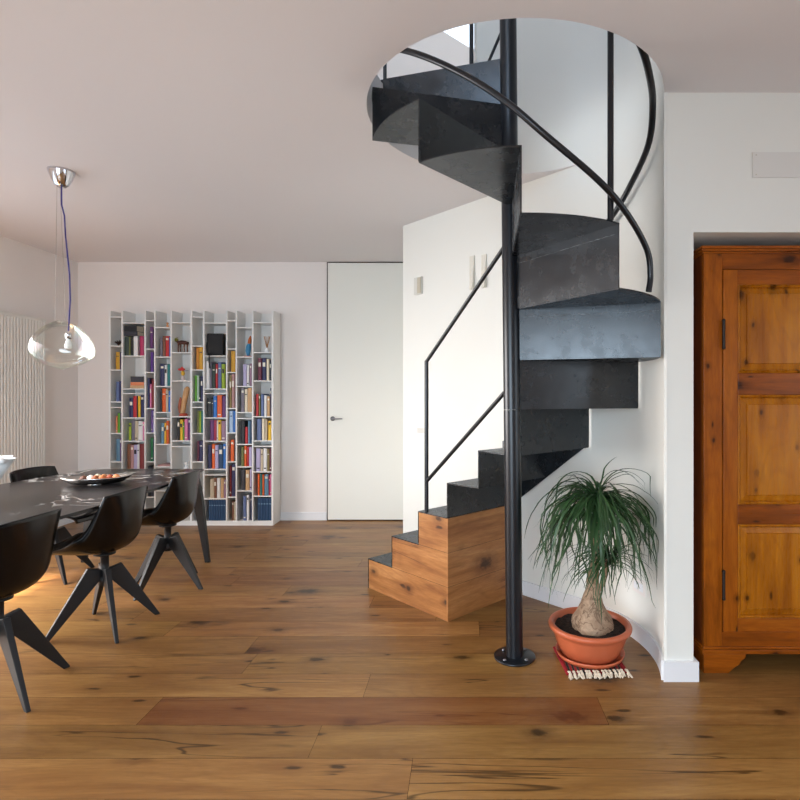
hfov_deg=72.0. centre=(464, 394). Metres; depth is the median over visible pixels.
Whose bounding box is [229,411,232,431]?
book
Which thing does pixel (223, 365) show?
book
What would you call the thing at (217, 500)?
volume
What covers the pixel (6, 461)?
vase
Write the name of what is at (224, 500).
volume
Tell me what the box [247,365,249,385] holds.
book
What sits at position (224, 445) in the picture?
book
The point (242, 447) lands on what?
book
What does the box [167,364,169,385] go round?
book
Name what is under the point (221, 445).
book
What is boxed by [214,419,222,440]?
book
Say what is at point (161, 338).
book
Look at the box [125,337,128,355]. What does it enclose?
book
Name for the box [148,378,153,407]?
book
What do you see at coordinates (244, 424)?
book
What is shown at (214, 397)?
book
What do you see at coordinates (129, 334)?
book
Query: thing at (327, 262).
trim
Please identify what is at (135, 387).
book
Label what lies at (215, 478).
book
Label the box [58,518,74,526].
baseboard
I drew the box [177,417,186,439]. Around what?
book
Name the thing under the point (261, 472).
book
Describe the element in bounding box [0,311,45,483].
radiator
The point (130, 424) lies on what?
book
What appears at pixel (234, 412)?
book
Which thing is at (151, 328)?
book
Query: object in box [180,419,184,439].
book
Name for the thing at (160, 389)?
book
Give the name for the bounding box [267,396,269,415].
book
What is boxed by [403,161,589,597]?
wall
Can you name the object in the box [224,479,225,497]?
book
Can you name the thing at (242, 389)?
book
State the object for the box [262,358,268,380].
book
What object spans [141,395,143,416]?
book
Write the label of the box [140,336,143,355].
book
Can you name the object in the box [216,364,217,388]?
book
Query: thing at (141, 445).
book
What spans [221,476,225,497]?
book
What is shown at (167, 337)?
book
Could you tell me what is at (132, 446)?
book
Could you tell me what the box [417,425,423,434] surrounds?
light switch
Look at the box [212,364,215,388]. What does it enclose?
book
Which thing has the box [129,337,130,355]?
book
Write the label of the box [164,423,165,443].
book
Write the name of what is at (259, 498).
volume
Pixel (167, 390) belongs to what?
book
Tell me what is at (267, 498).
volume
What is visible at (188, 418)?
book
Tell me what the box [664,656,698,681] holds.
baseboard
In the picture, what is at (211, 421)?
book
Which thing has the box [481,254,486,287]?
wall light
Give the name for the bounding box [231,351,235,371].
book
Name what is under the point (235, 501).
book
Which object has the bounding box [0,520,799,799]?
floor
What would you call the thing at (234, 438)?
book
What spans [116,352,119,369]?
book
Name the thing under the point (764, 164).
access cover
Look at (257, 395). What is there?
book
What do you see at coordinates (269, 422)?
book
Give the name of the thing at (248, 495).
book
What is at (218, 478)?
book
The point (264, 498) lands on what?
volume
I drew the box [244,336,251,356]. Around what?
parrot figurine
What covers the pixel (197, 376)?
book
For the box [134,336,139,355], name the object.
book
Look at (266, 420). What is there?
book
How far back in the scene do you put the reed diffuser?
5.53 m
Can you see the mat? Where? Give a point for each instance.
(569, 669)
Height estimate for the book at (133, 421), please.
0.203 m
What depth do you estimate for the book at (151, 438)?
5.49 m
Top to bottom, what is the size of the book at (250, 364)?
0.227 m
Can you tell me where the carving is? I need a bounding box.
[178,386,189,415]
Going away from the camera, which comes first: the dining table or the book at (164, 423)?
the dining table
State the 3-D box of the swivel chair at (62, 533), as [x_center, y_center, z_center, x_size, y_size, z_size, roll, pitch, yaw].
[-2.901,0.917,3.922,0.561,0.784,0.505,0,0,-10]
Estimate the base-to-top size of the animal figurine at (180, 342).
0.160 m
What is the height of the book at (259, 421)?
0.215 m
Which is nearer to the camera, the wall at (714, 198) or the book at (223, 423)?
the wall at (714, 198)
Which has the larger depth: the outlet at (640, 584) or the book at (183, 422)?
the book at (183, 422)
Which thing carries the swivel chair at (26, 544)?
on the floor
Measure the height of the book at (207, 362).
0.277 m
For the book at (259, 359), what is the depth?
5.49 m
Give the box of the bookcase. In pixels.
[109,311,279,525]
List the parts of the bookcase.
shelf, shelf, shelf, shelf, shelf, shelf, shelf, shelf, shelf, shelf, shelf, shelf, shelf, shelf, shelf, shelf, shelf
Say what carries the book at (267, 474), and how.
on the bookcase
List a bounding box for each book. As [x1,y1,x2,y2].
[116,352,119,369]
[116,382,118,400]
[116,416,117,432]
[116,439,119,460]
[118,413,119,432]
[119,381,120,400]
[124,326,143,332]
[124,332,143,336]
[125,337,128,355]
[127,443,137,468]
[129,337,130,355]
[129,398,132,416]
[129,423,131,440]
[130,377,143,381]
[130,382,143,385]
[130,386,143,388]
[131,337,133,355]
[131,444,136,468]
[132,420,143,440]
[133,396,136,416]
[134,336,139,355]
[134,445,136,468]
[135,420,141,440]
[137,444,139,468]
[138,396,140,416]
[138,421,143,440]
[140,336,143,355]
[140,443,143,468]
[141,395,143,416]
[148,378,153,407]
[150,327,153,348]
[150,384,151,407]
[151,352,153,371]
[151,410,153,431]
[151,438,153,460]
[152,379,153,407]
[158,463,169,465]
[160,337,162,356]
[160,364,166,385]
[160,389,161,411]
[161,423,163,443]
[162,389,165,411]
[163,336,165,356]
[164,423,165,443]
[165,365,166,385]
[166,336,169,356]
[166,389,169,411]
[166,421,168,443]
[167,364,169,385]
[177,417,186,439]
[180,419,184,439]
[183,422,184,439]
[185,419,187,439]
[188,418,189,439]
[195,376,196,400]
[196,348,198,369]
[197,376,198,400]
[197,411,198,432]
[197,440,201,460]
[199,347,202,369]
[199,376,200,400]
[199,411,200,432]
[200,440,202,460]
[201,376,202,400]
[201,411,202,432]
[206,361,212,388]
[207,398,212,416]
[208,444,211,468]
[210,362,217,388]
[210,419,216,440]
[210,478,213,497]
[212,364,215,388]
[212,443,220,468]
[213,396,216,416]
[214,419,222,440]
[214,476,220,497]
[215,444,220,468]
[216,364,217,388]
[217,395,225,416]
[217,476,224,497]
[218,362,225,388]
[218,419,225,440]
[219,444,222,468]
[221,421,225,440]
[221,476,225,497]
[222,364,225,388]
[222,396,225,416]
[223,444,225,468]
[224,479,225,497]
[229,375,231,407]
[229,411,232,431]
[229,465,231,495]
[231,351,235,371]
[231,439,233,460]
[232,374,235,407]
[232,463,235,495]
[232,499,235,519]
[233,411,235,431]
[234,438,235,460]
[234,501,235,519]
[241,388,247,411]
[241,420,250,443]
[241,445,245,465]
[241,467,249,489]
[243,364,249,385]
[243,494,247,520]
[244,445,251,465]
[245,389,247,411]
[245,427,247,443]
[246,468,250,489]
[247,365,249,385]
[247,446,250,465]
[247,493,250,519]
[248,388,251,411]
[248,421,249,443]
[249,446,251,465]
[250,364,251,385]
[250,421,251,443]
[250,468,251,489]
[256,394,258,415]
[256,447,264,470]
[257,418,261,439]
[258,358,261,380]
[258,472,263,494]
[259,394,260,415]
[260,472,266,494]
[261,394,268,415]
[261,447,266,470]
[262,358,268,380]
[262,418,269,439]
[262,473,266,495]
[263,447,270,470]
[264,395,269,415]
[265,419,270,439]
[265,472,270,495]
[267,359,270,380]
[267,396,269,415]
[267,448,269,470]
[268,421,270,439]
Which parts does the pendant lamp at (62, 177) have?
lamp shade, cord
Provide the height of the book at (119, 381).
0.206 m
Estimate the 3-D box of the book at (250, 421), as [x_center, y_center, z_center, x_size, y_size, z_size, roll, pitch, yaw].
[-2.159,0.377,5.560,0.018,0.229,0.135,0,0,0]
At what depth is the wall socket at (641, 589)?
2.88 m
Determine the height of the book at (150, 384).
0.241 m
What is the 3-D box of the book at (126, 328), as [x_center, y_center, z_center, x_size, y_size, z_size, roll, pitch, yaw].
[-3.372,-0.670,5.566,0.137,0.059,0.160,0,0,0]
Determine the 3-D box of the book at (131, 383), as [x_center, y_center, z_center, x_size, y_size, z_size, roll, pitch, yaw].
[-3.299,-0.113,5.566,0.136,0.032,0.160,0,0,0]
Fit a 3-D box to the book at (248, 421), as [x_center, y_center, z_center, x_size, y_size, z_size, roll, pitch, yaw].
[-2.178,0.377,5.574,0.019,0.230,0.170,0,0,0]
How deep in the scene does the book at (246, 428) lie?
5.50 m
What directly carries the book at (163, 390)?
on the bookcase
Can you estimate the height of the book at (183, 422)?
0.184 m
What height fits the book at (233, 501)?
0.195 m
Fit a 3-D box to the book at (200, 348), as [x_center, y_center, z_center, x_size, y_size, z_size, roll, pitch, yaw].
[-2.659,-0.369,5.569,0.035,0.227,0.168,0,0,0]
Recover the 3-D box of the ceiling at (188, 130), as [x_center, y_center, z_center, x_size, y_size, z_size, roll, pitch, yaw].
[-0.275,-1.540,1.827,7.750,0.300,7.953,0,0,0]
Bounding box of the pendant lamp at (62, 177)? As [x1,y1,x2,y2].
[27,166,94,368]
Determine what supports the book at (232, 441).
on the bookcase
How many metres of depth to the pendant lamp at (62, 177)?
3.38 m
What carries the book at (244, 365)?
on the bookcase
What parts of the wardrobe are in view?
panel, frame, door, cornice, rail, rail, door rail, door rail, door rail, door rail, door panel, door panel, door panel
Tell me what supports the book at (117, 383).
on the bookcase
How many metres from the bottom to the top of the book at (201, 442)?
0.204 m
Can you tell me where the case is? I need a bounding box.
[206,333,225,368]
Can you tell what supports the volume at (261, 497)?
on the bookcase
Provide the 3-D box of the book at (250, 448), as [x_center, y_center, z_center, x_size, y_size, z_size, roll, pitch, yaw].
[-2.163,0.620,5.555,0.027,0.193,0.133,0,0,0]
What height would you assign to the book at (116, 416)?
0.169 m
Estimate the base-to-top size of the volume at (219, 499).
0.207 m
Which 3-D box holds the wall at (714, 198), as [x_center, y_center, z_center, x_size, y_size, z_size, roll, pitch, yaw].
[2.208,-0.040,2.902,2.584,2.700,0.795,0,0,0]
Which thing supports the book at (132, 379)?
on the book at (131, 383)
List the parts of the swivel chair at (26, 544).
leg, leg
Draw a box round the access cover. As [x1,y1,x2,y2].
[752,152,799,177]
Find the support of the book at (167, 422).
on the bookcase
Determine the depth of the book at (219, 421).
5.50 m
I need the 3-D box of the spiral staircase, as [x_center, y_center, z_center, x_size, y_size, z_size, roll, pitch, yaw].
[0.019,-0.690,2.936,2.041,4.000,1.430,0,0,44]
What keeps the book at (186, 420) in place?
on the bookcase
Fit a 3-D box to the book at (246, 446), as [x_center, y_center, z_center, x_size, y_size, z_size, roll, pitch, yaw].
[-2.211,0.615,5.564,0.021,0.204,0.159,0,0,0]
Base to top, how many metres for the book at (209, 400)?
0.196 m
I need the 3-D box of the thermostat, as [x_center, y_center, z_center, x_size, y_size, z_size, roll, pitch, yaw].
[-0.373,-0.867,4.329,0.024,0.136,0.090,0,0,-45]
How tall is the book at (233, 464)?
0.326 m
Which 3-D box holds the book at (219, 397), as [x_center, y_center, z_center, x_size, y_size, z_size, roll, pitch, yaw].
[-2.473,0.113,5.562,0.045,0.226,0.153,0,0,0]
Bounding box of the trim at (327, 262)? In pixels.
[327,262,402,519]
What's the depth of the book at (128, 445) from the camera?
5.49 m
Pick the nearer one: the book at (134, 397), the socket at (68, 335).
the socket at (68, 335)
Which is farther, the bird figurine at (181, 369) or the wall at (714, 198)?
the bird figurine at (181, 369)
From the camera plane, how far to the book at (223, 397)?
5.50 m
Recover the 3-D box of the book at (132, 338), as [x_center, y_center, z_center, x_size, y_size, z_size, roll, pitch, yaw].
[-3.356,-0.490,5.563,0.029,0.188,0.152,0,0,0]
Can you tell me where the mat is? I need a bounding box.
[553,646,632,679]
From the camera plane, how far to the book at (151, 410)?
5.50 m
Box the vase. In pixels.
[0,455,16,479]
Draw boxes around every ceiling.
[0,0,799,261]
[377,31,468,79]
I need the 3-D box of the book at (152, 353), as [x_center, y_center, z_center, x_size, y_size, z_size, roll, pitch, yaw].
[-3.155,-0.332,5.559,0.026,0.202,0.142,0,0,0]
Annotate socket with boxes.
[64,332,72,348]
[633,577,645,596]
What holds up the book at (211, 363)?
on the bookcase
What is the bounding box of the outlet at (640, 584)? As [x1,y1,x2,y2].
[639,583,642,592]
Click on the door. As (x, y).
(365, 300)
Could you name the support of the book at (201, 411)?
on the bookcase
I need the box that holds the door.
[328,263,402,519]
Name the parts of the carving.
arm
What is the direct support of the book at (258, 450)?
on the bookcase
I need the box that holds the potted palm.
[524,457,658,668]
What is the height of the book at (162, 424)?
0.209 m
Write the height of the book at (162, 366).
0.222 m
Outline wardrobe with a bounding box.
[693,245,799,672]
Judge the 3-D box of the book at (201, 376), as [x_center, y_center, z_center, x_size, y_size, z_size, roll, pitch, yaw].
[-2.654,-0.063,5.570,0.023,0.257,0.159,0,0,0]
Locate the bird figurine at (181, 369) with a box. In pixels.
[178,367,188,380]
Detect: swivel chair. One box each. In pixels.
[0,508,69,712]
[9,466,97,584]
[45,484,159,643]
[133,469,202,600]
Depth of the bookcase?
5.50 m
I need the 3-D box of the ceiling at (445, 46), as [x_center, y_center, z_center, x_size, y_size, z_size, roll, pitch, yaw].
[0.000,-3.705,3.300,5.200,0.030,6.800,0,0,0]
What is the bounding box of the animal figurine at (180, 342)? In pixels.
[175,338,188,351]
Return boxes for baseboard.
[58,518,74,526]
[280,512,326,519]
[522,580,663,679]
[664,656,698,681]
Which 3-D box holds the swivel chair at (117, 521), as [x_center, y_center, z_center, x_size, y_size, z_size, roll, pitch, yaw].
[-2.095,0.917,3.070,0.537,0.785,0.494,0,0,0]
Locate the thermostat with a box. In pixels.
[414,276,422,294]
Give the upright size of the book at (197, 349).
0.223 m
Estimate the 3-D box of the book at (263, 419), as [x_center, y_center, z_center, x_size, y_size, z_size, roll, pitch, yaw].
[-2.033,0.346,5.572,0.025,0.220,0.168,0,0,0]
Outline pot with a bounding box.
[548,607,631,664]
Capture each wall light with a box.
[469,255,474,289]
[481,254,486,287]
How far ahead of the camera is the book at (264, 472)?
5.49 m
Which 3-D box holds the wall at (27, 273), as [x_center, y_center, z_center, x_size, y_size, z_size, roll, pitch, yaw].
[-4.100,-0.040,1.827,0.100,2.700,7.953,0,0,0]
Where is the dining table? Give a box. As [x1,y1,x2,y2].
[0,469,210,562]
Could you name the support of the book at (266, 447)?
on the bookcase
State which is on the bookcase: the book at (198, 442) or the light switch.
the book at (198, 442)
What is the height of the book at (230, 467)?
0.305 m
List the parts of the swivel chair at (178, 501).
leg, leg, leg, leg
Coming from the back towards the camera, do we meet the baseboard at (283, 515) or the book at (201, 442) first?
the baseboard at (283, 515)
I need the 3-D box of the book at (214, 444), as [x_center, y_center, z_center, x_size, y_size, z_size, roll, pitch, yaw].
[-2.534,0.618,5.562,0.029,0.249,0.150,0,0,0]
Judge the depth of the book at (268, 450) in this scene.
5.50 m
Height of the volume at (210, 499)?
0.207 m
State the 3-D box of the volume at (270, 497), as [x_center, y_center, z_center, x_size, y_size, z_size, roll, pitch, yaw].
[-1.963,1.150,5.571,0.027,0.227,0.171,0,0,0]
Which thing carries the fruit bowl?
on the dining table
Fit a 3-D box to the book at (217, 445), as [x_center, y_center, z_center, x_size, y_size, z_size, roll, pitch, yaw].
[-2.503,0.623,5.573,0.033,0.239,0.168,0,0,0]
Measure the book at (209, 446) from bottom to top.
0.238 m
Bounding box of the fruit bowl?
[60,473,132,484]
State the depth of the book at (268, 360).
5.49 m
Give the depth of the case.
5.50 m
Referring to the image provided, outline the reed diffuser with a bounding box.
[264,336,269,351]
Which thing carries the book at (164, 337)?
on the bookcase
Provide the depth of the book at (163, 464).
5.49 m
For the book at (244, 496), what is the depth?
5.49 m
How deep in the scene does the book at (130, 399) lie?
5.50 m
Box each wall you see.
[0,236,77,473]
[78,262,326,511]
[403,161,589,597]
[474,18,666,660]
[667,93,799,659]
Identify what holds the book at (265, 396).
on the bookcase
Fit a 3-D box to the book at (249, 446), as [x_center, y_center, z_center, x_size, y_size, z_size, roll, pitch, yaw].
[-2.189,0.620,5.566,0.018,0.193,0.154,0,0,0]
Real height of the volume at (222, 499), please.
0.207 m
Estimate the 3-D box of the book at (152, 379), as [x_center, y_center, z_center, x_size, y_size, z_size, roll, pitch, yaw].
[-3.144,-0.015,5.553,0.022,0.292,0.133,0,0,0]
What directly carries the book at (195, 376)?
on the bookcase
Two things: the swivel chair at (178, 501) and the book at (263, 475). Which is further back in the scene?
the book at (263, 475)
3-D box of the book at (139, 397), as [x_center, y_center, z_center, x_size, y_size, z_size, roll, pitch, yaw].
[-3.286,0.118,5.564,0.026,0.216,0.142,0,0,0]
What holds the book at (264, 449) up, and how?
on the bookcase
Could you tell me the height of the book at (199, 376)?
0.257 m
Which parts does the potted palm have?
stem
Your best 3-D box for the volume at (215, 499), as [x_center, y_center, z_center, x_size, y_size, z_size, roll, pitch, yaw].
[-2.521,1.160,5.571,0.024,0.207,0.171,0,0,0]
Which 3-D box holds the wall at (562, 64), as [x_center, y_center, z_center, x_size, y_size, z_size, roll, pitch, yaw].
[0.659,-1.190,2.995,0.529,5.000,1.482,0,0,-33]
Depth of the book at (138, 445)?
5.49 m
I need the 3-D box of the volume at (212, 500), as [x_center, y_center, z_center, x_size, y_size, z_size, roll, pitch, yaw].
[-2.545,1.160,5.571,0.024,0.207,0.171,0,0,0]
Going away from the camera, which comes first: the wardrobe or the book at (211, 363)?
the wardrobe
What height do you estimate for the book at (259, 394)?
0.224 m
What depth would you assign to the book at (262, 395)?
5.49 m
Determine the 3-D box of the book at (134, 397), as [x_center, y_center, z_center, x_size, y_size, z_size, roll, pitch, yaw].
[-3.326,0.118,5.559,0.034,0.216,0.141,0,0,0]
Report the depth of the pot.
2.63 m
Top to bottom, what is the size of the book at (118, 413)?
0.200 m
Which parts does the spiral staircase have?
step plate, step plate, step plate, handrail, rail, panel, rail, handrail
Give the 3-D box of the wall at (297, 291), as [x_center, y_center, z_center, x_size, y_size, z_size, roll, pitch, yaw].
[-2.075,-0.040,5.753,4.150,2.700,0.100,0,0,0]
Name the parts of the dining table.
leg, leg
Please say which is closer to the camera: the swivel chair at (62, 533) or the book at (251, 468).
the swivel chair at (62, 533)
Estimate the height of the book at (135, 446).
0.239 m
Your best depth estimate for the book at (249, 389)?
5.49 m
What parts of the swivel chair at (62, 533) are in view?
leg, leg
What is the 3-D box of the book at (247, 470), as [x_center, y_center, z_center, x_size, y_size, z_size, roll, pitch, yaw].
[-2.193,0.857,5.559,0.039,0.202,0.133,0,0,0]
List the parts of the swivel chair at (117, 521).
leg, leg, leg, leg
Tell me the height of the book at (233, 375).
0.342 m
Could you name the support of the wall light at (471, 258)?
attached to the wall at (466, 369)
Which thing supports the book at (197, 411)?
on the bookcase
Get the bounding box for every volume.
[209,499,211,520]
[211,499,214,520]
[214,499,216,520]
[216,499,218,520]
[219,499,221,520]
[221,499,223,520]
[223,499,225,520]
[258,497,260,520]
[261,497,263,520]
[263,497,266,520]
[266,497,269,520]
[269,497,270,520]
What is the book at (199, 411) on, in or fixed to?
on the bookcase
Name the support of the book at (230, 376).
on the bookcase
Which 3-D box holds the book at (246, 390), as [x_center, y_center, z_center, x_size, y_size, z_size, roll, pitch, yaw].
[-2.209,0.055,5.570,0.029,0.231,0.152,0,0,0]
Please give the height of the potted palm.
0.985 m
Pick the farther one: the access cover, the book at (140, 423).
the book at (140, 423)
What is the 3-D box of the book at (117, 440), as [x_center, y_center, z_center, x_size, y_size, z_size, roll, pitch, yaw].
[-3.498,0.555,5.573,0.037,0.224,0.160,0,0,0]
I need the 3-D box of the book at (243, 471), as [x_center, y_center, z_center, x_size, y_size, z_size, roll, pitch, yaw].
[-2.234,0.854,5.565,0.037,0.208,0.156,0,0,0]
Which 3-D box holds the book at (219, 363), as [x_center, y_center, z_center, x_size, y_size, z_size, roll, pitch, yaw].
[-2.475,-0.199,5.578,0.033,0.268,0.169,0,0,0]
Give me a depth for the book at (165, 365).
5.49 m
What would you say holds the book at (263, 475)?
on the bookcase
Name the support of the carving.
on the bookcase
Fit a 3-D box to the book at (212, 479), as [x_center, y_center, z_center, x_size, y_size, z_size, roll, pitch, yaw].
[-2.547,0.942,5.566,0.037,0.193,0.163,0,0,0]
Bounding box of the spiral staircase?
[368,18,660,666]
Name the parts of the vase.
rim knob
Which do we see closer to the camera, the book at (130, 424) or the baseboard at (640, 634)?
the baseboard at (640, 634)
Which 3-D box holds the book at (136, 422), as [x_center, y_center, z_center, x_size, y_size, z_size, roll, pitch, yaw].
[-3.312,0.361,5.553,0.032,0.198,0.131,0,0,0]

